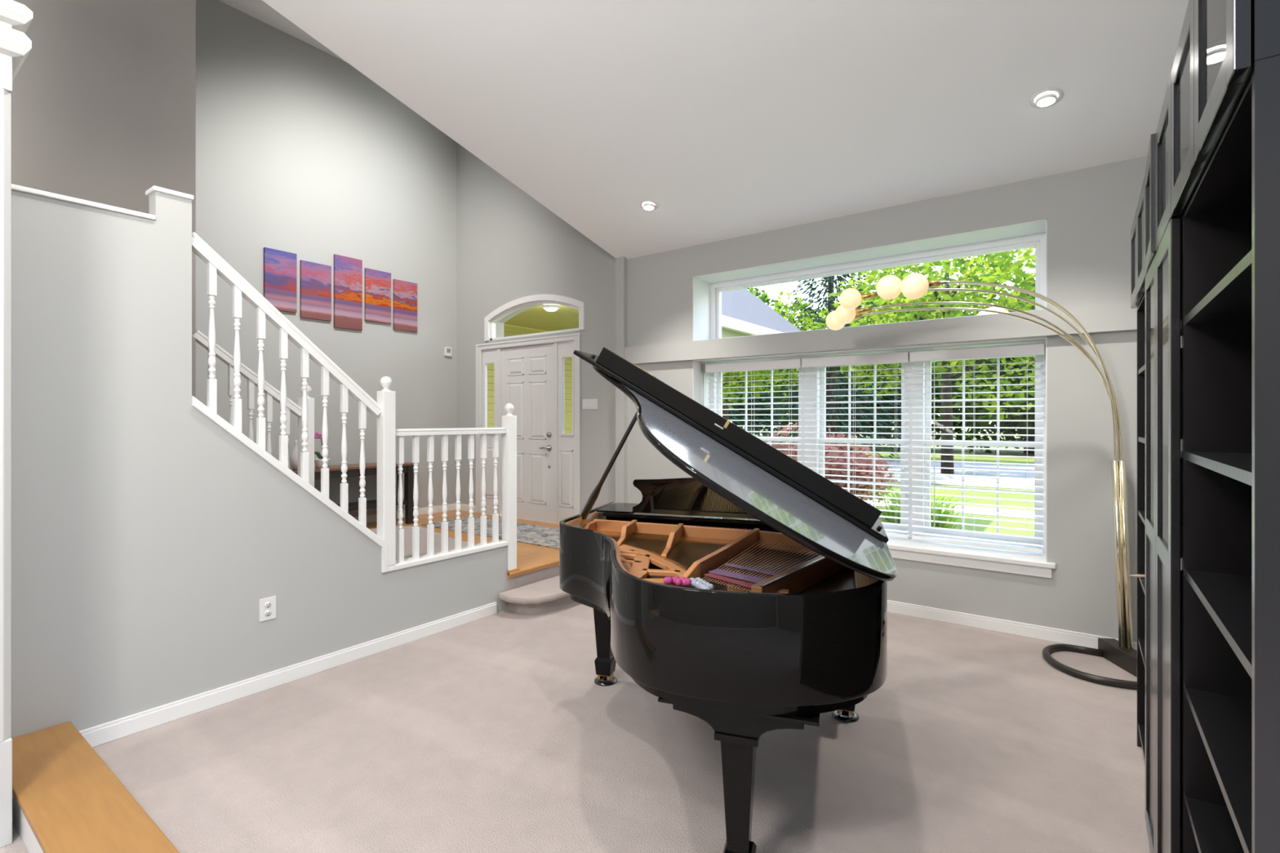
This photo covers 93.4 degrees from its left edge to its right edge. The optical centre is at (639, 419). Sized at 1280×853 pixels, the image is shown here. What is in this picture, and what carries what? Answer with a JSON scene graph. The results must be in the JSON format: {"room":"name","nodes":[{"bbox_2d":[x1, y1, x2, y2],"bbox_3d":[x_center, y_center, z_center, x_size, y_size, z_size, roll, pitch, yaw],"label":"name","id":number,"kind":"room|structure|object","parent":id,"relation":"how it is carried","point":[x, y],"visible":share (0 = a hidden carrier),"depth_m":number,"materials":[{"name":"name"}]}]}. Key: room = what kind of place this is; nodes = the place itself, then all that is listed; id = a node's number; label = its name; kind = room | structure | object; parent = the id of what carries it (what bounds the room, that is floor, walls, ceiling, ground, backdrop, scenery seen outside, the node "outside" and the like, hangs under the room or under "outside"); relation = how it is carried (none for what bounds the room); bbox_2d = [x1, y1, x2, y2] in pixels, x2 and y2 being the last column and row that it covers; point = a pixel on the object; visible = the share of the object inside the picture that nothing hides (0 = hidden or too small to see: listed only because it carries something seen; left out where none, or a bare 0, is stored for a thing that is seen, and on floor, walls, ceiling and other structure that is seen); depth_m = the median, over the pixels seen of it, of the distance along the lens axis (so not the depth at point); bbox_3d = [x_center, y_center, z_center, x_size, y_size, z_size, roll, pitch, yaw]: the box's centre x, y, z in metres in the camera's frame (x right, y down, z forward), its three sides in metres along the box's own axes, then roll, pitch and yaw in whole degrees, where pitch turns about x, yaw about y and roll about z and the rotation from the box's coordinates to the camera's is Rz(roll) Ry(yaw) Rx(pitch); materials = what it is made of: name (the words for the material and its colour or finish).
{"room":"music room","nodes":[
{"label":"music room","id":0,"kind":"room"},
{"bbox_2d":[10,0,195,397],"bbox_3d":[-4.247,-1.425,2.158,0.100,5.270,4.450,0,0,36],"label":"wall","id":1,"kind":"structure","parent":0,"point":[104,94],"depth_m":3.57,"materials":[{"name":"grey paint"}]},
{"bbox_2d":[10,190,507,738],"bbox_3d":[-2.334,0.191,3.089,0.100,2.618,4.216,0,0,36],"label":"wall","id":2,"kind":"structure","parent":0,"point":[148,540],"depth_m":2.91,"materials":[{"name":"grey paint"}]},
{"bbox_2d":[11,183,155,220],"bbox_3d":[-2.998,-0.985,2.186,0.124,0.022,1.974,0,0,36],"label":"trim","id":3,"kind":"structure","parent":2,"relation":"attached to","point":[14,187],"depth_m":2.73,"materials":[{"name":"white paint"}]},
{"bbox_2d":[145,185,193,200],"bbox_3d":[-2.371,-1.129,3.042,0.127,0.022,0.167,0,0,36],"label":"trim","id":4,"kind":"structure","parent":2,"relation":"attached to","point":[153,188],"depth_m":2.99,"materials":[{"name":"white paint"}]},
{"bbox_2d":[259,595,275,622],"bbox_3d":[-2.070,1.054,3.356,0.010,0.125,0.085,0,0,36],"label":"wall outlet","id":5,"kind":"object","parent":2,"relation":"attached to","point":[268,605],"visible":1,"depth_m":3.35,"materials":[{"name":"white plastic"}]},
{"bbox_2d":[264,609,271,616],"bbox_3d":[-2.069,1.078,3.353,0.003,0.034,0.034,0,0,36],"label":"receptacle","id":6,"kind":"object","parent":5,"relation":"attached to","point":[267,612],"depth_m":3.35,"materials":[{"name":"white plastic"}]},
{"bbox_2d":[264,601,271,608],"bbox_3d":[-2.069,1.032,3.353,0.003,0.034,0.034,0,0,36],"label":"receptacle","id":7,"kind":"object","parent":5,"relation":"attached to","point":[267,604],"depth_m":3.35,"materials":[{"name":"white plastic"}]},
{"bbox_2d":[79,601,497,747],"bbox_3d":[-1.829,1.455,3.683,0.017,0.090,2.430,0,0,36],"label":"baseboard","id":8,"kind":"structure","parent":2,"relation":"attached to","point":[96,735],"depth_m":3.34,"materials":[{"name":"white paint"}]},
{"bbox_2d":[191,231,395,573],"bbox_3d":[-1.997,0.013,3.547,0.131,1.961,1.146,0,0,36],"label":"stair railing","id":9,"kind":"object","parent":2,"relation":"attached to","point":[384,408],"visible":0.98,"depth_m":3.55,"materials":[{"name":"white paint"}]},
{"bbox_2d":[507,564,559,591],"bbox_3d":[-0.584,1.425,5.489,0.120,0.350,1.724,0,0,36],"label":"stair riser","id":10,"kind":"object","parent":2,"relation":"attached to","point":[515,582],"depth_m":4.98,"materials":[{"name":"carpet"}]},
{"bbox_2d":[507,556,559,576],"bbox_3d":[-0.561,1.221,5.435,0.080,0.028,1.664,0,0,36],"label":"trim","id":11,"kind":"structure","parent":2,"relation":"attached to","point":[544,563],"depth_m":4.99,"materials":[{"name":"brown wood"}]},
{"bbox_2d":[507,595,576,613],"bbox_3d":[-0.412,1.448,5.355,0.315,0.105,1.733,0,0,36],"label":"trim","id":12,"kind":"structure","parent":2,"relation":"attached to","point":[556,604],"depth_m":4.70,"materials":[{"name":"carpet"}]},
{"bbox_2d":[218,0,346,62],"bbox_3d":[-3.596,-4.110,4.099,3.050,0.100,8.350,0,0,36],"label":"ceiling","id":13,"kind":"structure","parent":0,"point":[260,10],"depth_m":6.11,"materials":[{"name":"white paint"}]},
{"bbox_2d":[195,0,457,516],"bbox_3d":[-4.873,-1.280,4.852,0.100,5.560,8.050,0,0,36],"label":"wall","id":14,"kind":"structure","parent":0,"point":[299,151],"depth_m":6.70,"materials":[{"name":"grey paint"}]},
{"bbox_2d":[263,247,297,312],"bbox_3d":[-3.744,-1.444,6.281,0.032,0.623,0.311,0,0,36],"label":"print","id":15,"kind":"object","parent":14,"relation":"attached to","point":[280,267],"visible":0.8,"depth_m":6.27},
{"bbox_2d":[299,260,331,321],"bbox_3d":[-3.531,-1.395,6.571,0.032,0.610,0.321,0,0,36],"label":"print","id":16,"kind":"object","parent":14,"relation":"attached to","point":[315,278],"visible":1,"depth_m":6.55},
{"bbox_2d":[333,253,362,330],"bbox_3d":[-3.319,-1.435,6.859,0.032,0.814,0.318,0,0,36],"label":"print","id":17,"kind":"object","parent":14,"relation":"attached to","point":[348,271],"visible":1,"depth_m":6.84},
{"bbox_2d":[364,267,391,324],"bbox_3d":[-3.106,-1.456,7.150,0.032,0.612,0.320,0,0,36],"label":"print","id":18,"kind":"object","parent":14,"relation":"attached to","point":[377,284],"visible":1,"depth_m":7.13},
{"bbox_2d":[392,279,417,332],"bbox_3d":[-2.894,-1.395,7.439,0.032,0.609,0.314,0,0,36],"label":"print","id":19,"kind":"object","parent":14,"relation":"attached to","point":[404,293],"visible":1,"depth_m":7.41},
{"bbox_2d":[353,503,456,523],"bbox_3d":[-4.236,1.165,5.624,0.014,0.090,6.050,0,0,36],"label":"baseboard","id":20,"kind":"structure","parent":14,"relation":"attached to","point":[422,511],"depth_m":7.65,"materials":[{"name":"white paint"}]},
{"bbox_2d":[444,346,451,356],"bbox_3d":[-2.526,-0.890,7.936,0.032,0.120,0.100,0,0,36],"label":"wall thermostat","id":21,"kind":"object","parent":14,"relation":"attached to","point":[447,350],"visible":1,"depth_m":7.92,"materials":[{"name":"white plastic"}]},
{"bbox_2d":[366,510,559,577],"bbox_3d":[-3.580,1.230,3.902,3.110,0.040,8.050,0,0,36],"label":"floor","id":22,"kind":"structure","parent":0,"point":[526,553],"depth_m":6.09,"materials":[{"name":"brown wood"}]},
{"bbox_2d":[288,461,413,524],"bbox_3d":[-3.199,0.860,6.599,0.430,0.700,1.410,0,0,36],"label":"console table","id":23,"kind":"object","parent":22,"relation":"on","point":[371,468],"visible":0.28,"depth_m":6.86,"materials":[{"name":"brown wood"}]},
{"bbox_2d":[288,440,297,470],"bbox_3d":[-3.433,0.360,6.070,0.170,0.300,0.170,0,0,36],"label":"vase","id":24,"kind":"object","parent":23,"relation":"on","point":[293,458],"visible":0.35,"depth_m":6.00,"materials":[{"name":"white ceramic"}]},
{"bbox_2d":[314,431,330,468],"bbox_3d":[-3.307,0.319,6.274,0.161,0.382,0.162,0,0,-24],"label":"potted orchid","id":25,"kind":"object","parent":23,"relation":"on","point":[318,464],"visible":0.62,"depth_m":6.22,"materials":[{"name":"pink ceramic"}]},
{"bbox_2d":[337,497,407,511],"bbox_3d":[-3.202,0.960,6.596,0.370,0.040,1.320,0,0,36],"label":"shelf","id":26,"kind":"object","parent":23,"relation":"attached to","point":[353,506],"depth_m":6.69,"materials":[{"name":"black paint"}]},
{"bbox_2d":[368,525,467,560],"bbox_3d":[-2.579,0.450,4.301,1.730,1.520,3.079,0,0,36],"label":"floor","id":27,"kind":"structure","parent":22,"relation":"on","point":[407,529],"depth_m":5.15,"materials":[{"name":"carpet"}]},
{"bbox_2d":[388,403,519,572],"bbox_3d":[-1.351,0.539,4.417,0.136,1.335,1.130,0,0,36],"label":"landing railing","id":28,"kind":"object","parent":22,"relation":"on","point":[508,429],"visible":0.99,"depth_m":4.49,"materials":[{"name":"white paint"}]},
{"bbox_2d":[421,515,559,549],"bbox_3d":[-1.361,1.204,6.509,2.300,0.010,0.720,0,0,36],"label":"entry rug","id":29,"kind":"object","parent":22,"relation":"on","point":[544,536],"visible":0.43,"depth_m":6.47,"materials":[{"name":"grey fabric"}]},
{"bbox_2d":[457,142,615,513],"bbox_3d":[-1.184,-1.425,7.291,2.960,5.270,0.250,0,0,36],"label":"wall","id":30,"kind":"structure","parent":0,"point":[511,246],"depth_m":7.31,"materials":[{"name":"grey paint"}]},
{"bbox_2d":[460,503,475,512],"bbox_3d":[-2.276,1.165,7.929,0.416,0.090,0.014,0,0,36],"label":"baseboard","id":31,"kind":"structure","parent":30,"relation":"attached to","point":[463,507],"depth_m":7.93,"materials":[{"name":"white paint"}]},
{"bbox_2d":[475,333,580,524],"bbox_3d":[-1.356,0.126,7.318,1.800,2.189,0.190,0,0,36],"label":"door","id":32,"kind":"structure","parent":30,"relation":"in","point":[529,374],"depth_m":7.19,"materials":[{"name":"white paint"}]},
{"bbox_2d":[484,293,584,341],"bbox_3d":[-1.279,-1.240,7.245,1.690,0.480,0.096,0,0,36],"label":"window","id":33,"kind":"structure","parent":30,"relation":"in","point":[490,321],"depth_m":7.26,"materials":[{"name":"white paint"}]},
{"bbox_2d":[582,399,597,409],"bbox_3d":[-0.547,-0.165,6.661,0.202,0.110,0.011,0,0,36],"label":"switch plate","id":34,"kind":"object","parent":30,"relation":"attached to","point":[588,404],"visible":1,"depth_m":6.66,"materials":[{"name":"white plastic"}]},
{"bbox_2d":[0,602,1150,852],"bbox_3d":[0.308,1.560,0.977,6.660,0.120,7.940,0,0,36],"label":"floor","id":35,"kind":"structure","parent":0,"point":[496,733],"depth_m":2.62,"materials":[{"name":"carpet"}]},
{"bbox_2d":[0,0,32,848],"bbox_3d":[-2.421,-0.300,2.110,0.390,3.600,0.365,0,0,36],"label":"trim","id":36,"kind":"structure","parent":35,"relation":"on","point":[15,17],"depth_m":2.12,"materials":[{"name":"white paint"}]},
{"bbox_2d":[12,721,179,852],"bbox_3d":[-1.918,1.425,2.084,1.758,0.150,0.248,0,0,36],"label":"wooden step","id":37,"kind":"structure","parent":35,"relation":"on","point":[66,798],"depth_m":2.14,"materials":[{"name":"brown wood"}]},
{"bbox_2d":[498,575,568,604],"bbox_3d":[-0.413,1.373,5.290,0.390,0.055,1.838,0,0,36],"label":"step","id":38,"kind":"structure","parent":35,"relation":"on","point":[548,589],"depth_m":4.67,"materials":[{"name":"carpet"}]},
{"bbox_2d":[594,675,617,686],"bbox_3d":[-0.197,1.492,3.455,0.132,0.016,0.132,0,0,36],"label":"cup","id":39,"kind":"object","parent":35,"relation":"on","point":[602,682],"visible":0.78,"depth_m":3.42,"materials":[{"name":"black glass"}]},
{"bbox_2d":[559,346,897,852],"bbox_3d":[0.246,0.583,2.723,1.622,1.835,1.792,0,0,18],"label":"grand piano","id":40,"kind":"object","parent":35,"relation":"on","point":[746,594],"visible":1,"depth_m":2.00,"materials":[{"name":"black paint"}]},
{"bbox_2d":[596,502,638,513],"bbox_3d":[-0.100,0.523,3.565,0.205,0.010,0.330,0,0,18],"label":"shelf","id":41,"kind":"object","parent":40,"relation":"attached to","point":[617,508],"depth_m":3.49,"materials":[{"name":"black paint"}]},
{"bbox_2d":[603,511,766,524],"bbox_3d":[0.456,0.538,3.295,1.340,0.020,0.195,0,0,18],"label":"shelf","id":42,"kind":"object","parent":40,"relation":"attached to","point":[624,514],"depth_m":3.28,"materials":[{"name":"black paint"}]},
{"bbox_2d":[831,710,859,722],"bbox_3d":[1.038,1.492,3.047,0.132,0.016,0.132,0,0,36],"label":"cup","id":43,"kind":"object","parent":35,"relation":"on","point":[843,717],"visible":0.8,"depth_m":3.02,"materials":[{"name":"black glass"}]},
{"bbox_2d":[826,272,1137,689],"bbox_3d":[2.155,0.331,3.778,1.730,2.338,1.139,0,0,-6],"label":"arc floor lamp","id":44,"kind":"object","parent":35,"relation":"on","point":[1121,653],"visible":0.99,"depth_m":3.69,"materials":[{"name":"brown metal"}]},
{"bbox_2d":[853,313,862,319],"bbox_3d":[1.478,-0.706,4.163,0.122,0.050,0.034,0,0,17],"label":"socket","id":45,"kind":"object","parent":44,"relation":"attached to","point":[857,316],"depth_m":4.14,"materials":[{"name":"gold metal"}]},
{"bbox_2d":[855,306,871,314],"bbox_3d":[1.508,-0.733,4.062,0.122,0.050,0.034,0,0,13],"label":"socket","id":46,"kind":"object","parent":44,"relation":"attached to","point":[866,309],"depth_m":4.05,"materials":[{"name":"gold metal"}]},
{"bbox_2d":[861,292,877,299],"bbox_3d":[1.464,-0.787,3.848,0.122,0.049,0.034,0,0,5],"label":"socket","id":47,"kind":"object","parent":44,"relation":"attached to","point":[873,295],"depth_m":3.84,"materials":[{"name":"gold metal"}]},
{"bbox_2d":[928,280,940,288],"bbox_3d":[1.569,-0.724,3.238,0.122,0.050,0.034,0,0,-19],"label":"socket","id":48,"kind":"object","parent":44,"relation":"attached to","point":[931,283],"depth_m":3.23,"materials":[{"name":"gold metal"}]},
{"bbox_2d":[1137,290,1145,764],"bbox_3d":[2.175,0.491,2.377,0.291,2.018,0.792,0,0,36],"label":"bookcase","id":49,"kind":"object","parent":35,"relation":"on","point":[1141,306],"visible":0.15,"depth_m":2.76,"materials":[{"name":"black wood"}]},
{"bbox_2d":[1129,574,1145,577],"bbox_3d":[2.204,0.693,2.663,0.072,0.014,0.014,0,0,22],"label":"shelf","id":50,"kind":"object","parent":49,"relation":"on","point":[1134,575],"visible":0.79,"depth_m":2.66,"materials":[{"name":"beige wood"}]},
{"bbox_2d":[1130,178,1145,308],"bbox_3d":[2.166,-0.693,2.383,0.313,0.365,0.792,0,0,36],"label":"extension","id":51,"kind":"object","parent":49,"relation":"on","point":[1137,232],"visible":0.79,"depth_m":2.44,"materials":[{"name":"black wood"}]},
{"bbox_2d":[1145,212,1182,852],"bbox_3d":[1.696,0.491,1.744,0.313,2.018,0.792,0,0,36],"label":"bookcase","id":52,"kind":"object","parent":35,"relation":"on","point":[1164,275],"visible":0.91,"depth_m":1.69,"materials":[{"name":"black wood"}]},
{"bbox_2d":[1144,73,1182,275],"bbox_3d":[1.691,-0.693,1.747,0.324,0.365,0.792,0,0,36],"label":"extension","id":53,"kind":"object","parent":52,"relation":"on","point":[1157,177],"visible":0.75,"depth_m":1.79,"materials":[{"name":"black wood"}]},
{"bbox_2d":[1182,54,1279,852],"bbox_3d":[1.238,0.491,1.101,0.291,2.018,0.782,0,0,36],"label":"bookcase","id":54,"kind":"object","parent":35,"relation":"on","point":[1231,215],"visible":1,"depth_m":1.35,"materials":[{"name":"black wood"}]},
{"bbox_2d":[1171,0,1279,214],"bbox_3d":[1.229,-0.693,1.108,0.313,0.365,0.782,0,0,36],"label":"extension","id":55,"kind":"object","parent":54,"relation":"on","point":[1220,42],"visible":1,"depth_m":1.10,"materials":[{"name":"black wood"}]},
{"bbox_2d":[262,0,1188,258],"bbox_3d":[-0.770,-2.680,1.781,4.450,2.060,7.960,0,0,36],"label":"ceiling","id":56,"kind":"structure","parent":0,"point":[737,118],"depth_m":3.73,"materials":[{"name":"white paint"}]},
{"bbox_2d":[640,200,657,210],"bbox_3d":[0.077,-1.823,5.155,0.160,0.055,0.156,0,0,36],"label":"recessed light","id":57,"kind":"object","parent":56,"relation":"in","point":[649,206],"visible":1,"depth_m":5.12,"materials":[{"name":"white paint"}]},
{"bbox_2d":[1029,87,1062,107],"bbox_3d":[2.326,-1.833,3.453,0.160,0.055,0.156,0,0,36],"label":"recessed light","id":58,"kind":"object","parent":56,"relation":"in","point":[1045,100],"visible":1,"depth_m":3.43,"materials":[{"name":"white paint"}]},
{"bbox_2d":[721,288,801,337],"bbox_3d":[0.263,-0.950,12.587,5.520,5.500,4.240,0,0,36],"label":"porch roof","id":59,"kind":"structure","parent":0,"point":[744,313],"depth_m":10.76,"materials":[{"name":"beige"}]},
{"bbox_2d":[503,305,578,331],"bbox_3d":[-0.831,-1.540,9.023,2.678,0.080,2.940,0,0,36],"label":"ceiling","id":60,"kind":"structure","parent":59,"relation":"attached to","point":[537,317],"depth_m":9.07,"materials":[{"name":"yellow paint"}]},
{"bbox_2d":[542,304,559,311],"bbox_3d":[-1.160,-1.455,7.863,0.240,0.090,0.240,0,0,36],"label":"ceiling light","id":61,"kind":"object","parent":60,"relation":"attached to","point":[550,308],"visible":0.78,"depth_m":7.79,"materials":[{"name":"white glass"}]},
{"bbox_2d":[627,155,1147,642],"bbox_3d":[1.735,-0.150,5.141,4.290,3.500,0.460,0,0,36],"label":"wall","id":62,"kind":"structure","parent":0,"point":[1089,213],"depth_m":4.08,"materials":[{"name":"grey paint"}]},
{"bbox_2d":[615,256,627,502],"bbox_3d":[-0.056,-0.150,6.419,0.110,3.500,0.520,0,0,36],"label":"trim","id":63,"kind":"structure","parent":62,"relation":"attached to","point":[621,263],"depth_m":6.21,"materials":[{"name":"grey paint"}]},
{"bbox_2d":[693,218,1046,561],"bbox_3d":[1.759,-0.196,5.100,2.807,2.332,0.417,0,0,36],"label":"window frame","id":64,"kind":"structure","parent":62,"relation":"attached to","point":[701,284],"depth_m":5.03,"materials":[{"name":"white paint"}]},
{"bbox_2d":[710,342,1045,552],"bbox_3d":[1.859,0.204,5.236,2.807,1.540,0.120,0,0,36],"label":"window","id":65,"kind":"structure","parent":62,"relation":"in","point":[909,404],"depth_m":4.91,"materials":[{"name":"white plastic"}]},
{"bbox_2d":[702,358,802,462],"bbox_3d":[1.032,0.208,5.614,0.983,1.487,0.108,0,0,36],"label":"window blind","id":66,"kind":"object","parent":65,"relation":"attached to","point":[797,362],"visible":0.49,"depth_m":5.54,"materials":[{"name":"white plastic"}]},
{"bbox_2d":[801,351,909,538],"bbox_3d":[1.795,0.208,5.065,0.875,1.487,0.090,0,0,36],"label":"window blind","id":67,"kind":"object","parent":65,"relation":"attached to","point":[902,357],"visible":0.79,"depth_m":4.97,"materials":[{"name":"white plastic"}]},
{"bbox_2d":[909,343,1044,553],"bbox_3d":[2.513,0.208,4.538,0.887,1.487,0.090,0,0,36],"label":"window blind","id":68,"kind":"object","parent":65,"relation":"attached to","point":[1033,349],"visible":1,"depth_m":4.52,"materials":[{"name":"white plastic"}]},
{"bbox_2d":[710,232,1045,339],"bbox_3d":[1.862,-1.041,5.240,2.807,0.650,0.110,0,0,36],"label":"window","id":69,"kind":"structure","parent":62,"relation":"in","point":[1037,241],"depth_m":5.01,"materials":[{"name":"white plastic"}]},
{"bbox_2d":[624,302,1137,364],"bbox_3d":[1.692,-0.652,5.082,4.290,0.175,0.405,0,0,36],"label":"ledge","id":70,"kind":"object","parent":62,"relation":"attached to","point":[1117,317],"depth_m":4.62,"materials":[{"name":"grey paint"}]},
{"bbox_2d":[886,536,1055,578],"bbox_3d":[1.760,1.022,5.101,2.907,0.105,0.495,0,0,36],"label":"trim","id":71,"kind":"structure","parent":62,"relation":"attached to","point":[1020,562],"depth_m":4.39,"materials":[{"name":"white paint"}]},
{"bbox_2d":[887,600,1137,650],"bbox_3d":[1.808,1.455,4.793,3.720,0.090,0.014,0,0,36],"label":"baseboard","id":72,"kind":"structure","parent":62,"relation":"attached to","point":[1056,635],"depth_m":4.25,"materials":[{"name":"white paint"}]},
{"bbox_3d":[-2.717,0.773,4.211,0.075,0.874,0.670,0,0,36],"label":"wall","id":73,"kind":"structure","parent":0,"visible":0},
{"bbox_2d":[192,329,314,487],"bbox_3d":[-2.697,0.229,4.234,0.100,1.631,0.766,0,0,36],"label":"stair railing","id":74,"kind":"object","parent":73,"relation":"on","point":[271,393],"visible":0.27,"depth_m":4.29,"materials":[{"name":"white paint"}]},
{"bbox_3d":[-1.151,1.520,9.413,5.000,0.560,3.190,0,0,36],"label":"floor","id":75,"kind":"structure","parent":0,"visible":0},
{"bbox_2d":[487,324,572,433],"bbox_3d":[-1.541,-0.180,10.444,0.150,2.780,4.390,0,0,36],"label":"wall","id":76,"kind":"structure","parent":75,"relation":"on","point":[508,330],"depth_m":9.88,"materials":[{"name":"yellow"}]},
{"label":"outside","id":77,"kind":"structure","parent":0,"visible":0},
{"bbox_2d":[752,428,1034,537],"bbox_3d":[34.159,1.850,46.502,120.000,0.100,104.600,0,0,36],"label":"ground","id":78,"kind":"structure","parent":77,"point":[937,451],"depth_m":14.49,"materials":[{"name":"green plant"}]},
{"bbox_2d":[728,372,783,436],"bbox_3d":[6.135,-2.873,43.879,10.855,9.576,8.320,0,0,-7],"label":"shade tree","id":79,"kind":"object","parent":78,"relation":"on","point":[753,393],"visible":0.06,"depth_m":41.55,"materials":[{"name":"green plant"}]},
{"bbox_2d":[728,288,789,444],"bbox_3d":[3.386,-4.995,27.315,7.363,14.104,7.196,0,0,36],"label":"spruce tree","id":80,"kind":"object","parent":78,"relation":"on","point":[761,406],"visible":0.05,"depth_m":26.62,"materials":[{"name":"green plant"}]},
{"bbox_2d":[743,287,782,429],"bbox_3d":[7.521,-6.063,62.875,18.266,16.114,14.001,0,0,-15],"label":"shade tree","id":81,"kind":"object","parent":78,"relation":"on","point":[757,290],"visible":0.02,"depth_m":60.42,"materials":[{"name":"green plant"}]},
{"bbox_2d":[722,287,826,419],"bbox_3d":[3.110,-2.004,21.224,6.108,7.614,6.371,0,0,44],"label":"maple tree","id":82,"kind":"object","parent":78,"relation":"on","point":[780,303],"visible":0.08,"depth_m":20.62,"materials":[{"name":"green plant"}]},
{"bbox_2d":[752,302,868,437],"bbox_3d":[11.041,-2.783,39.673,8.161,9.392,10.646,0,0,8],"label":"shade tree","id":83,"kind":"object","parent":78,"relation":"on","point":[784,399],"visible":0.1,"depth_m":37.04,"materials":[{"name":"green plant"}]},
{"bbox_2d":[755,272,901,461],"bbox_3d":[8.913,-5.586,28.256,7.821,15.330,8.003,0,0,12],"label":"spruce tree","id":84,"kind":"object","parent":78,"relation":"on","point":[830,280],"visible":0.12,"depth_m":28.02,"materials":[{"name":"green plant"}]},
{"bbox_2d":[765,422,897,505],"bbox_3d":[3.501,0.912,11.371,2.585,1.788,2.652,0,0,36],"label":"shrub","id":85,"kind":"object","parent":78,"relation":"on","point":[861,455],"visible":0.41,"depth_m":10.72,"materials":[{"name":"red plant"}]},
{"bbox_2d":[814,267,970,439],"bbox_3d":[21.392,-6.063,53.369,14.001,16.114,18.266,0,0,23],"label":"shade tree","id":86,"kind":"object","parent":78,"relation":"on","point":[885,303],"visible":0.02,"depth_m":49.93,"materials":[{"name":"green plant"}]},
{"bbox_2d":[826,306,992,448],"bbox_3d":[15.684,-2.693,35.632,10.438,9.208,8.000,0,0,24],"label":"shade tree","id":87,"kind":"object","parent":78,"relation":"on","point":[937,430],"visible":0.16,"depth_m":35.13,"materials":[{"name":"green plant"}]},
{"bbox_2d":[855,484,999,529],"bbox_3d":[3.719,1.333,7.952,1.960,0.935,1.903,0,0,36],"label":"clump","id":88,"kind":"object","parent":78,"relation":"on","point":[938,504],"visible":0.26,"depth_m":7.87,"materials":[{"name":"green plant"}]},
{"bbox_2d":[831,459,1034,478],"bbox_3d":[14.504,1.790,19.745,120.000,0.020,6.000,0,0,36],"label":"road","id":89,"kind":"structure","parent":78,"relation":"on","point":[984,466],"depth_m":21.28,"materials":[{"name":"grey asphalt"}]},
{"bbox_2d":[819,248,1035,474],"bbox_3d":[9.942,-2.765,19.872,7.330,9.137,7.645,0,0,-10],"label":"maple tree","id":90,"kind":"object","parent":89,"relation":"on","point":[931,295],"visible":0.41,"depth_m":19.69,"materials":[{"name":"green plant"}]},
{"bbox_2d":[859,497,1034,519],"bbox_3d":[14.209,1.792,6.252,24.500,0.015,1.100,0,0,36],"label":"path","id":91,"kind":"structure","parent":78,"relation":"on","point":[970,508],"depth_m":11.69,"materials":[{"name":"concrete"}]},
{"bbox_2d":[884,472,1034,489],"bbox_3d":[11.766,1.792,16.018,120.000,0.015,3.150,0,0,36],"label":"path","id":92,"kind":"structure","parent":78,"relation":"on","point":[937,477],"depth_m":17.40,"materials":[{"name":"concrete"}]},
{"bbox_2d":[931,269,1035,454],"bbox_3d":[20.095,-3.053,31.405,8.640,9.944,11.273,0,0,39],"label":"shade tree","id":93,"kind":"object","parent":78,"relation":"on","point":[970,410],"visible":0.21,"depth_m":29.34,"materials":[{"name":"green plant"}]},
{"bbox_2d":[959,247,1035,315],"bbox_3d":[12.149,-3.019,12.992,8.070,9.645,7.737,0,0,-8],"label":"maple tree","id":94,"kind":"object","parent":78,"relation":"on","point":[1005,274],"visible":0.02,"depth_m":14.66,"materials":[{"name":"green plant"}]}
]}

